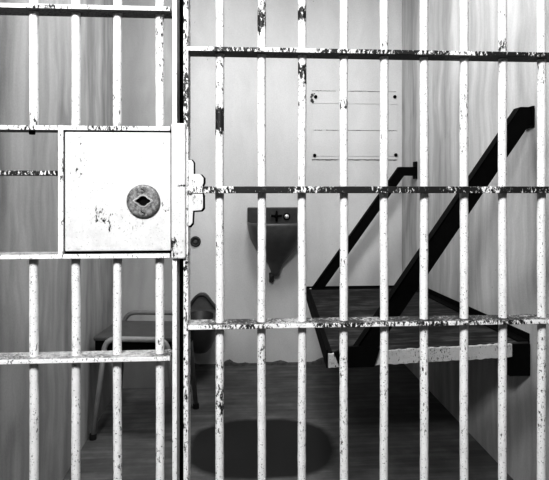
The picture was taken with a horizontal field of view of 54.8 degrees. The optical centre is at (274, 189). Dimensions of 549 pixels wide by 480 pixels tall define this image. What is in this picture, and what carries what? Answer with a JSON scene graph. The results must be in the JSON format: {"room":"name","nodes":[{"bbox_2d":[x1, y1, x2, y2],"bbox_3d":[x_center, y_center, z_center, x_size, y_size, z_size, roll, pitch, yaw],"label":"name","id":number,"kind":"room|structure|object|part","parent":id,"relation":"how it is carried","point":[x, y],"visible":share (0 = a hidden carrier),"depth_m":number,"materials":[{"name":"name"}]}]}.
{"room":"prison interior","nodes":[
{"label":"prison interior","id":0,"kind":"room"},
{"bbox_2d":[0,0,112,479],"bbox_3d":[-0.954,-0.160,2.462,0.120,2.720,2.222,0,0,-4],"label":"wall","id":1,"kind":"structure","parent":0,"point":[28,204],"depth_m":2.00,"materials":[{"name":"paint"}]},
{"bbox_2d":[122,0,171,387],"bbox_3d":[-0.783,-0.160,3.396,0.345,2.720,0.380,0,0,-4],"label":"wall","id":2,"kind":"structure","parent":0,"point":[138,34],"depth_m":3.20,"materials":[{"name":"grey paint"}]},
{"bbox_2d":[190,292,215,353],"bbox_3d":[-0.475,0.874,3.366,0.255,0.372,0.477,0,0,-4],"label":"toilet","id":3,"kind":"object","parent":2,"relation":"attached to","point":[202,307],"visible":0.62,"depth_m":3.47,"materials":[{"name":"grey metal"}]},
{"bbox_2d":[190,311,212,319],"bbox_3d":[-0.473,0.875,3.346,0.176,0.146,0.322,0,0,-4],"label":"basin","id":4,"kind":"object","parent":3,"relation":"in","point":[194,315],"depth_m":3.48,"materials":[{"name":"metal"}]},
{"bbox_2d":[63,364,512,479],"bbox_3d":[0.148,1.250,0.786,3.660,0.100,5.950,0,0,-4],"label":"floor","id":5,"kind":"structure","parent":0,"point":[240,382],"depth_m":2.61,"materials":[{"name":"concrete"}]},
{"bbox_2d":[89,310,198,440],"bbox_3d":[-0.656,0.930,2.726,0.463,0.539,0.416,0,0,3],"label":"chair","id":6,"kind":"object","parent":5,"relation":"on","point":[136,335],"visible":0.5,"depth_m":2.58,"materials":[{"name":"black paint"}]},
{"bbox_3d":[-0.666,0.949,2.542,0.436,0.482,0.042,0,0,3],"label":"leg frame","id":7,"kind":"part","parent":6,"relation":"part of","materials":[{"name":"grey metal"}]},
{"bbox_3d":[-0.656,0.725,2.723,0.430,0.020,0.330,0,0,3],"label":"seat","id":8,"kind":"part","parent":6,"relation":"part of","materials":[{"name":"grey paint"}]},
{"bbox_3d":[-0.645,0.925,2.907,0.455,0.528,0.045,0,0,3],"label":"leg frame","id":9,"kind":"part","parent":6,"relation":"part of","materials":[{"name":"grey metal"}]},
{"bbox_2d":[180,0,548,479],"bbox_3d":[0.377,-0.160,1.485,1.305,2.720,0.080,0,0,-3],"label":"bars","id":10,"kind":"object","parent":5,"relation":"in","point":[196,188],"visible":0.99,"depth_m":1.47,"materials":[{"name":"white paint"}]},
{"bbox_2d":[0,0,185,479],"bbox_3d":[-0.522,-0.052,1.420,0.570,2.408,0.078,0,0,-4],"label":"gate","id":11,"kind":"object","parent":10,"relation":"attached to","point":[122,189],"visible":1,"depth_m":1.41,"materials":[{"name":"white metal"}]},
{"bbox_3d":[-0.685,-0.043,1.416,0.219,0.012,0.065,0,0,-4],"label":"rail","id":12,"kind":"part","parent":11,"relation":"part of","materials":[{"name":"white metal"}]},
{"bbox_3d":[-0.537,0.176,1.426,0.515,0.012,0.065,0,0,-4],"label":"rail","id":13,"kind":"part","parent":11,"relation":"part of","materials":[{"name":"white metal"}]},
{"bbox_3d":[-0.537,-0.162,1.426,0.515,0.012,0.065,0,0,-4],"label":"rail","id":14,"kind":"part","parent":11,"relation":"part of","materials":[{"name":"white metal"}]},
{"bbox_3d":[-0.537,0.451,1.426,0.515,0.012,0.065,0,0,-4],"label":"rail","id":15,"kind":"part","parent":11,"relation":"part of","materials":[{"name":"white metal"}]},
{"bbox_3d":[-0.537,-0.481,1.426,0.515,0.012,0.065,0,0,-4],"label":"rail","id":16,"kind":"part","parent":11,"relation":"part of","materials":[{"name":"white metal"}]},
{"bbox_3d":[-0.415,0.006,1.412,0.276,0.315,0.018,0,0,-4],"label":"plate","id":17,"kind":"part","parent":11,"relation":"part of","materials":[{"name":"white paint"}]},
{"bbox_3d":[-0.347,0.030,1.402,0.087,0.087,0.011,0,0,-4],"label":"keyhole plate","id":18,"kind":"part","parent":11,"relation":"part of","materials":[{"name":"metal"}]},
{"bbox_3d":[-0.212,0.009,1.421,0.043,0.176,0.007,0,0,-4],"label":"keeper plate","id":19,"kind":"part","parent":10,"relation":"part of","materials":[{"name":"white paint"}]},
{"bbox_3d":[-0.209,0.011,1.431,0.046,0.182,0.012,0,0,-4],"label":"backing plate","id":20,"kind":"part","parent":10,"relation":"part of","materials":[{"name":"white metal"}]},
{"bbox_3d":[0.397,0.369,1.487,1.264,0.012,0.065,0,0,-4],"label":"rail","id":21,"kind":"part","parent":10,"relation":"part of","materials":[{"name":"white metal"}]},
{"bbox_3d":[0.397,0.001,1.487,1.264,0.018,0.065,0,0,-4],"label":"rail","id":22,"kind":"part","parent":10,"relation":"part of","materials":[{"name":"white metal"}]},
{"bbox_3d":[0.397,-0.377,1.487,1.264,0.012,0.065,0,0,-4],"label":"rail","id":23,"kind":"part","parent":10,"relation":"part of","materials":[{"name":"white metal"}]},
{"bbox_2d":[190,0,401,363],"bbox_3d":[-0.044,-0.160,3.695,2.100,2.720,0.120,0,0,-4],"label":"wall","id":24,"kind":"structure","parent":0,"point":[240,16],"depth_m":3.64,"materials":[{"name":"paint"}]},
{"bbox_2d":[190,236,200,246],"bbox_3d":[-0.536,0.353,3.595,0.072,0.072,0.016,0,0,-4],"label":"button","id":25,"kind":"object","parent":24,"relation":"attached to","point":[195,241],"visible":1,"depth_m":3.59,"materials":[{"name":"metal"}]},
{"bbox_2d":[195,357,324,366],"bbox_3d":[-0.039,1.179,3.624,1.860,0.042,0.022,0,0,-4],"label":"baseboard","id":26,"kind":"structure","parent":24,"relation":"attached to","point":[229,362],"depth_m":3.62,"materials":[{"name":"paint"}]},
{"bbox_2d":[247,207,297,282],"bbox_3d":[0.013,0.381,3.504,0.379,0.517,0.268,0,0,-4],"label":"basin","id":27,"kind":"object","parent":24,"relation":"attached to","point":[281,222],"visible":0.84,"depth_m":3.50,"materials":[{"name":"metal"}]},
{"bbox_2d":[271,211,281,220],"bbox_3d":[0.013,0.180,3.590,0.073,0.072,0.030,0,0,-4],"label":"tap","id":28,"kind":"object","parent":27,"relation":"on","point":[275,215],"depth_m":3.60,"materials":[{"name":"black paint"}]},
{"bbox_2d":[310,90,397,159],"bbox_3d":[0.550,-0.443,3.668,0.611,0.482,0.013,0,0,-4],"label":"wall panel","id":29,"kind":"object","parent":24,"relation":"attached to","point":[363,107],"visible":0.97,"depth_m":3.67,"materials":[{"name":"paint"}]},
{"bbox_2d":[402,0,548,479],"bbox_3d":[1.021,-0.160,2.592,0.120,2.720,2.222,0,0,-4],"label":"wall","id":30,"kind":"structure","parent":0,"point":[443,15],"depth_m":2.47,"materials":[{"name":"paint"}]},
{"bbox_2d":[306,106,534,375],"bbox_3d":[0.552,0.202,2.707,0.801,1.046,1.407,0,0,-4],"label":"bunk","id":31,"kind":"object","parent":30,"relation":"attached to","point":[323,301],"visible":0.86,"depth_m":2.06,"materials":[{"name":"paint"}]},
{"bbox_3d":[0.209,0.648,2.682,0.022,0.076,1.338,0,0,0],"label":"rail","id":32,"kind":"part","parent":31,"relation":"part of","materials":[{"name":"metal"}]},
{"bbox_3d":[0.556,0.649,3.362,0.703,0.070,0.036,0,0,-4],"label":"rail","id":33,"kind":"part","parent":31,"relation":"part of","materials":[{"name":"metal"}]},
{"bbox_3d":[0.903,-0.123,3.403,0.008,0.110,0.064,0,0,-4],"label":"wall plate","id":34,"kind":"part","parent":31,"relation":"part of","materials":[{"name":"black paint"}]},
{"bbox_3d":[0.926,0.620,2.730,0.051,0.116,1.333,0,0,-4],"label":"wall rail","id":35,"kind":"part","parent":31,"relation":"part of","materials":[{"name":"metal"}]},
{"bbox_3d":[0.991,-0.280,2.063,0.008,0.082,0.064,0,0,-4],"label":"wall plate","id":36,"kind":"part","parent":31,"relation":"part of","materials":[{"name":"black paint"}]}
]}

